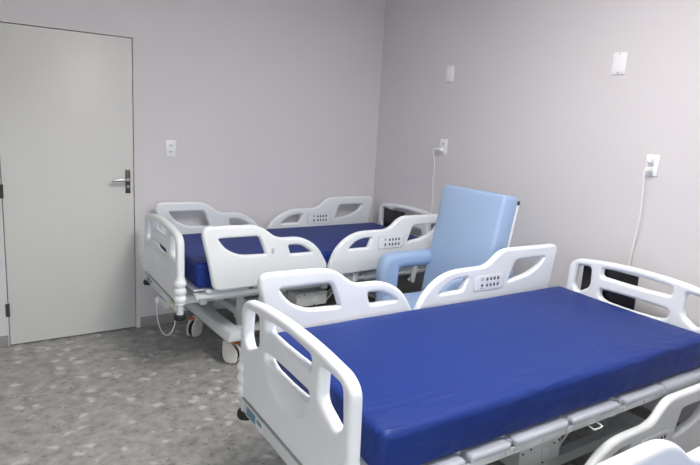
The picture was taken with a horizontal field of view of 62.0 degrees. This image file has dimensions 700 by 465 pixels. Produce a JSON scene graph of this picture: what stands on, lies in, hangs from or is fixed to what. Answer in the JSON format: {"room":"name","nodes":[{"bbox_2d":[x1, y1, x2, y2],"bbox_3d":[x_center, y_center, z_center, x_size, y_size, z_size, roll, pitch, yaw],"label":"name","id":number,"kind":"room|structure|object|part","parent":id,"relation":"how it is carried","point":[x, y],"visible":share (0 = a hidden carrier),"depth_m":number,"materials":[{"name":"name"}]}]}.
{"room":"hospital room","nodes":[
{"label":"hospital room","id":0,"kind":"room"},
{"bbox_2d":[0,0,385,345],"bbox_3d":[-1.858,-0.720,4.004,5.000,2.950,0.150,-4,13,-34],"label":"wall","id":1,"kind":"structure","parent":0,"point":[270,108],"depth_m":4.55,"materials":[{"name":"paint"}]},
{"bbox_2d":[0,335,8,347],"bbox_3d":[-3.128,0.792,3.362,2.002,0.080,0.012,-4,13,-34],"label":"baseboard","id":2,"kind":"structure","parent":1,"relation":"attached to","point":[4,341],"depth_m":3.90,"materials":[{"name":"grey stone"}]},
{"bbox_2d":[0,22,135,344],"bbox_3d":[-1.901,-0.294,3.977,0.860,2.120,0.120,-4,13,-34],"label":"door","id":3,"kind":"structure","parent":1,"relation":"in","point":[67,184],"depth_m":3.96,"materials":[{"name":"wood"}]},
{"bbox_3d":[-1.620,-0.370,4.117,0.128,0.022,0.056,-4,13,-34],"label":"lever","id":4,"kind":"part","parent":3,"relation":"part of","materials":[{"name":"silver metal"}]},
{"bbox_3d":[-1.594,-0.365,4.176,0.034,0.170,0.009,-4,13,-34],"label":"handle","id":5,"kind":"part","parent":3,"relation":"part of","materials":[{"name":"grey metal"}]},
{"bbox_2d":[165,140,175,156],"bbox_3d":[-1.323,-0.620,4.298,0.076,0.120,0.013,-4,13,-34],"label":"wall outlet","id":6,"kind":"object","parent":1,"relation":"attached to","point":[170,144],"visible":1,"depth_m":4.29,"materials":[{"name":"white plastic"}]},
{"bbox_2d":[140,293,334,326],"bbox_3d":[-0.707,0.618,5.008,2.131,0.080,0.012,-4,13,-34],"label":"baseboard","id":7,"kind":"structure","parent":1,"relation":"attached to","point":[167,318],"depth_m":4.52,"materials":[{"name":"grey stone"}]},
{"bbox_2d":[0,297,608,464],"bbox_3d":[-0.327,1.312,1.968,5.300,0.120,5.900,-4,13,-34],"label":"floor","id":8,"kind":"structure","parent":0,"point":[131,395],"depth_m":3.26,"materials":[{"name":"grey stone"}]},
{"bbox_2d":[143,196,437,363],"bbox_3d":[-0.371,0.293,4.418,2.209,0.972,1.104,-4,13,-34],"label":"hospital bed","id":9,"kind":"object","parent":8,"relation":"on","point":[233,276],"visible":0.78,"depth_m":3.95,"materials":[{"name":"white plastic"}]},
{"bbox_3d":[-1.218,0.128,3.786,0.048,0.450,0.877,-3,12,-31],"label":"footboard","id":10,"kind":"part","parent":9,"relation":"part of","materials":[{"name":"white plastic"}]},
{"bbox_3d":[-1.020,0.452,3.490,0.042,0.085,0.042,-3,12,-31],"label":"post","id":11,"kind":"part","parent":9,"relation":"part of","materials":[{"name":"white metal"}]},
{"bbox_3d":[-0.942,0.255,4.008,0.580,0.013,0.860,-4,13,-34],"label":"deck panel","id":12,"kind":"part","parent":9,"relation":"part of","materials":[{"name":"white metal"}]},
{"bbox_3d":[-1.061,-0.046,4.477,0.861,0.401,0.060,-4,13,-34],"label":"rail","id":13,"kind":"part","parent":9,"relation":"part of","materials":[{"name":"white plastic"}]},
{"bbox_3d":[-0.787,0.424,4.370,0.462,0.247,0.090,-4,13,-34],"label":"lift arm","id":14,"kind":"part","parent":9,"relation":"part of","materials":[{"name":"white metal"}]},
{"bbox_3d":[-0.591,0.488,4.088,0.462,0.247,0.090,-4,13,-34],"label":"lift arm","id":15,"kind":"part","parent":9,"relation":"part of","materials":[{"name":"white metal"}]},
{"bbox_3d":[-0.518,0.138,3.655,0.861,0.401,0.060,-4,13,-34],"label":"rail","id":16,"kind":"part","parent":9,"relation":"part of","materials":[{"name":"white plastic"}]},
{"bbox_3d":[-0.367,0.559,4.477,1.380,0.050,0.580,-4,13,-34],"label":"frame","id":17,"kind":"part","parent":9,"relation":"part of","materials":[{"name":"white metal"}]},
{"bbox_3d":[-0.367,0.270,4.411,2.100,0.104,0.780,-4,13,-34],"label":"frame","id":18,"kind":"part","parent":9,"relation":"part of","materials":[{"name":"white metal"}]},
{"bbox_2d":[160,222,418,287],"bbox_3d":[-0.351,0.119,4.389,1.983,0.159,0.914,-4,13,-34],"label":"mattress","id":19,"kind":"object","parent":9,"relation":"on","point":[326,238],"visible":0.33,"depth_m":4.15,"materials":[{"name":"blue plastic"}]},
{"bbox_3d":[-0.365,0.234,4.404,1.980,0.047,0.960,-4,13,-34],"label":"deck frame","id":20,"kind":"part","parent":9,"relation":"part of","materials":[{"name":"white metal"}]},
{"bbox_3d":[-0.254,-0.113,5.036,1.076,0.389,0.052,-4,13,-34],"label":"rail","id":21,"kind":"part","parent":9,"relation":"part of","materials":[{"name":"white plastic"}]},
{"bbox_3d":[-0.264,-0.123,5.003,0.235,0.094,0.006,-4,13,-34],"label":"control panel","id":22,"kind":"part","parent":9,"relation":"part of","materials":[{"name":"grey plastic"}]},
{"bbox_3d":[0.027,0.299,4.107,0.064,0.219,0.055,-4,13,-34],"label":"rail arm","id":23,"kind":"part","parent":9,"relation":"part of","materials":[{"name":"white metal"}]},
{"bbox_3d":[0.055,0.442,4.527,0.462,0.247,0.090,-4,13,-34],"label":"lift arm","id":24,"kind":"part","parent":9,"relation":"part of","materials":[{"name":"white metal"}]},
{"bbox_3d":[0.300,0.075,4.199,1.076,0.389,0.052,-4,13,-34],"label":"rail","id":25,"kind":"part","parent":9,"relation":"part of","materials":[{"name":"white plastic"}]},
{"bbox_3d":[0.295,0.067,4.159,0.235,0.094,0.006,-4,13,-34],"label":"control panel","id":26,"kind":"part","parent":9,"relation":"part of","materials":[{"name":"grey plastic"}]},
{"bbox_3d":[0.379,-0.051,5.101,0.012,0.293,0.290,-4,13,-32],"label":"panel","id":27,"kind":"part","parent":9,"relation":"part of","materials":[{"name":"black plastic"}]},
{"bbox_3d":[0.494,-0.001,4.987,0.048,0.450,0.857,-4,13,-32],"label":"headboard","id":28,"kind":"part","parent":9,"relation":"part of","materials":[{"name":"white plastic"}]},
{"bbox_3d":[0.481,0.266,4.415,0.064,0.219,0.055,-4,13,-34],"label":"rail arm","id":29,"kind":"part","parent":9,"relation":"part of","materials":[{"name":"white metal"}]},
{"bbox_2d":[375,185,519,309],"bbox_3d":[0.586,0.341,3.735,0.678,1.235,0.700,-3,12,-31],"label":"recliner armchair","id":30,"kind":"object","parent":8,"relation":"on","point":[472,225],"visible":0.43,"depth_m":3.75,"materials":[{"name":"blue leather"}]},
{"bbox_3d":[0.526,0.498,3.736,0.500,0.120,0.470,-3,12,-31],"label":"seat","id":31,"kind":"part","parent":30,"relation":"part of","materials":[{"name":"blue leather"}]},
{"bbox_3d":[0.429,0.330,3.992,0.583,0.425,0.105,-3,12,-31],"label":"armrest","id":32,"kind":"part","parent":30,"relation":"part of","materials":[{"name":"blue leather"}]},
{"bbox_3d":[0.757,0.119,3.795,0.260,0.803,0.570,-3,12,-31],"label":"backrest","id":33,"kind":"part","parent":30,"relation":"part of","materials":[{"name":"blue leather"}]},
{"bbox_3d":[0.735,0.439,3.499,0.583,0.425,0.105,-3,12,-31],"label":"armrest","id":34,"kind":"part","parent":30,"relation":"part of","materials":[{"name":"blue leather"}]},
{"bbox_2d":[237,244,699,464],"bbox_3d":[0.658,0.686,2.655,2.210,0.965,1.104,-4,13,-33],"label":"hospital bed","id":35,"kind":"object","parent":8,"relation":"on","point":[302,428],"visible":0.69,"depth_m":2.40,"materials":[{"name":"white plastic"}]},
{"bbox_3d":[-0.208,0.531,2.040,0.048,0.450,0.877,-3,12,-31],"label":"footboard","id":36,"kind":"part","parent":35,"relation":"part of","materials":[{"name":"white plastic"}]},
{"bbox_3d":[-0.035,0.347,2.726,0.861,0.401,0.060,-4,13,-33],"label":"rail","id":37,"kind":"part","parent":35,"relation":"part of","materials":[{"name":"white plastic"}]},
{"bbox_3d":[0.072,0.659,2.256,0.580,0.013,0.860,-4,13,-33],"label":"deck panel","id":38,"kind":"part","parent":35,"relation":"part of","materials":[{"name":"white metal"}]},
{"bbox_3d":[0.784,0.284,3.268,1.076,0.389,0.052,-4,13,-33],"label":"rail","id":39,"kind":"part","parent":35,"relation":"part of","materials":[{"name":"white plastic"}]},
{"bbox_2d":[276,286,699,464],"bbox_3d":[0.680,0.529,2.631,1.988,0.156,0.914,-4,13,-33],"label":"mattress","id":40,"kind":"object","parent":35,"relation":"on","point":[436,382],"visible":0.82,"depth_m":2.33,"materials":[{"name":"blue plastic"}]},
{"bbox_3d":[0.773,0.275,3.236,0.235,0.094,0.006,-4,13,-33],"label":"control panel","id":41,"kind":"part","parent":35,"relation":"part of","materials":[{"name":"grey plastic"}]},
{"bbox_3d":[0.657,0.641,2.641,1.980,0.047,0.960,-4,13,-33],"label":"deck frame","id":42,"kind":"part","parent":35,"relation":"part of","materials":[{"name":"white metal"}]},
{"bbox_3d":[0.657,0.948,2.709,1.380,0.050,0.580,-4,13,-33],"label":"frame","id":43,"kind":"part","parent":35,"relation":"part of","materials":[{"name":"white metal"}]},
{"bbox_3d":[1.080,0.833,2.751,0.462,0.247,0.090,-4,13,-33],"label":"lift arm","id":44,"kind":"part","parent":35,"relation":"part of","materials":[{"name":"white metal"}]},
{"bbox_3d":[1.480,0.432,3.374,0.012,0.448,0.345,-3,13,-32],"label":"panel","id":45,"kind":"part","parent":35,"relation":"part of","materials":[{"name":"plastic"}]},
{"bbox_3d":[1.546,0.415,3.181,0.048,0.450,0.857,-3,12,-32],"label":"headboard","id":46,"kind":"part","parent":35,"relation":"part of","materials":[{"name":"white plastic"}]},
{"bbox_3d":[1.295,0.902,2.501,1.076,0.389,0.052,-4,13,-33],"label":"rail","id":47,"kind":"part","parent":35,"relation":"part of","materials":[{"name":"white plastic"}]},
{"bbox_3d":[1.290,0.894,2.460,0.235,0.094,0.006,-4,13,-33],"label":"control panel","id":48,"kind":"part","parent":35,"relation":"part of","materials":[{"name":"grey plastic"}]},
{"bbox_2d":[596,439,699,464],"bbox_3d":[1.460,0.982,1.317,2.184,0.965,1.084,-4,13,-34],"label":"hospital bed","id":49,"kind":"object","parent":8,"relation":"on","point":[655,451],"visible":1,"depth_m":1.25,"materials":[{"name":"white plastic"}]},
{"bbox_2d":[368,0,699,422],"bbox_3d":[1.883,-0.347,3.130,0.150,2.950,5.900,-4,13,-34],"label":"wall","id":50,"kind":"structure","parent":0,"point":[534,112],"depth_m":3.75,"materials":[{"name":"paint"}]},
{"bbox_2d":[430,148,442,229],"bbox_3d":[0.671,-0.139,4.729,0.082,1.091,0.062,12,14,40],"label":"power cord","id":51,"kind":"object","parent":50,"relation":"attached to","point":[438,149],"visible":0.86,"depth_m":4.70,"materials":[{"name":"white plastic"}]},
{"bbox_2d":[439,139,447,154],"bbox_3d":[0.742,-0.681,4.627,0.013,0.120,0.076,-4,13,-34],"label":"wall outlet","id":52,"kind":"object","parent":50,"relation":"attached to","point":[443,143],"visible":1,"depth_m":4.62,"materials":[{"name":"white plastic"}]},
{"bbox_2d":[445,66,454,82],"bbox_3d":[0.776,-1.230,4.520,0.012,0.126,0.086,-4,13,-34],"label":"wall plate","id":53,"kind":"object","parent":50,"relation":"attached to","point":[450,69],"visible":1,"depth_m":4.51,"materials":[{"name":"white plastic"}]},
{"bbox_2d":[611,52,627,74],"bbox_3d":[1.566,-0.983,3.385,0.012,0.126,0.086,-4,13,-34],"label":"wall plate","id":54,"kind":"object","parent":50,"relation":"attached to","point":[619,58],"visible":1,"depth_m":3.38,"materials":[{"name":"white plastic"}]},
{"bbox_2d":[627,158,653,273],"bbox_3d":[1.630,0.143,3.356,0.047,1.138,0.058,-4,13,-34],"label":"power cord","id":55,"kind":"object","parent":50,"relation":"attached to","point":[648,160],"visible":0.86,"depth_m":3.28,"materials":[{"name":"white plastic"}]},
{"bbox_2d":[644,154,659,176],"bbox_3d":[1.692,-0.377,3.263,0.013,0.120,0.076,-4,13,-34],"label":"wall outlet","id":56,"kind":"object","parent":50,"relation":"attached to","point":[655,165],"visible":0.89,"depth_m":3.25,"materials":[{"name":"white plastic"}]},
{"bbox_2d":[627,406,679,425],"bbox_3d":[1.741,1.067,3.344,0.012,0.080,5.588,-4,13,-34],"label":"baseboard","id":57,"kind":"structure","parent":50,"relation":"attached to","point":[640,411],"depth_m":3.39,"materials":[{"name":"grey stone"}]}
]}

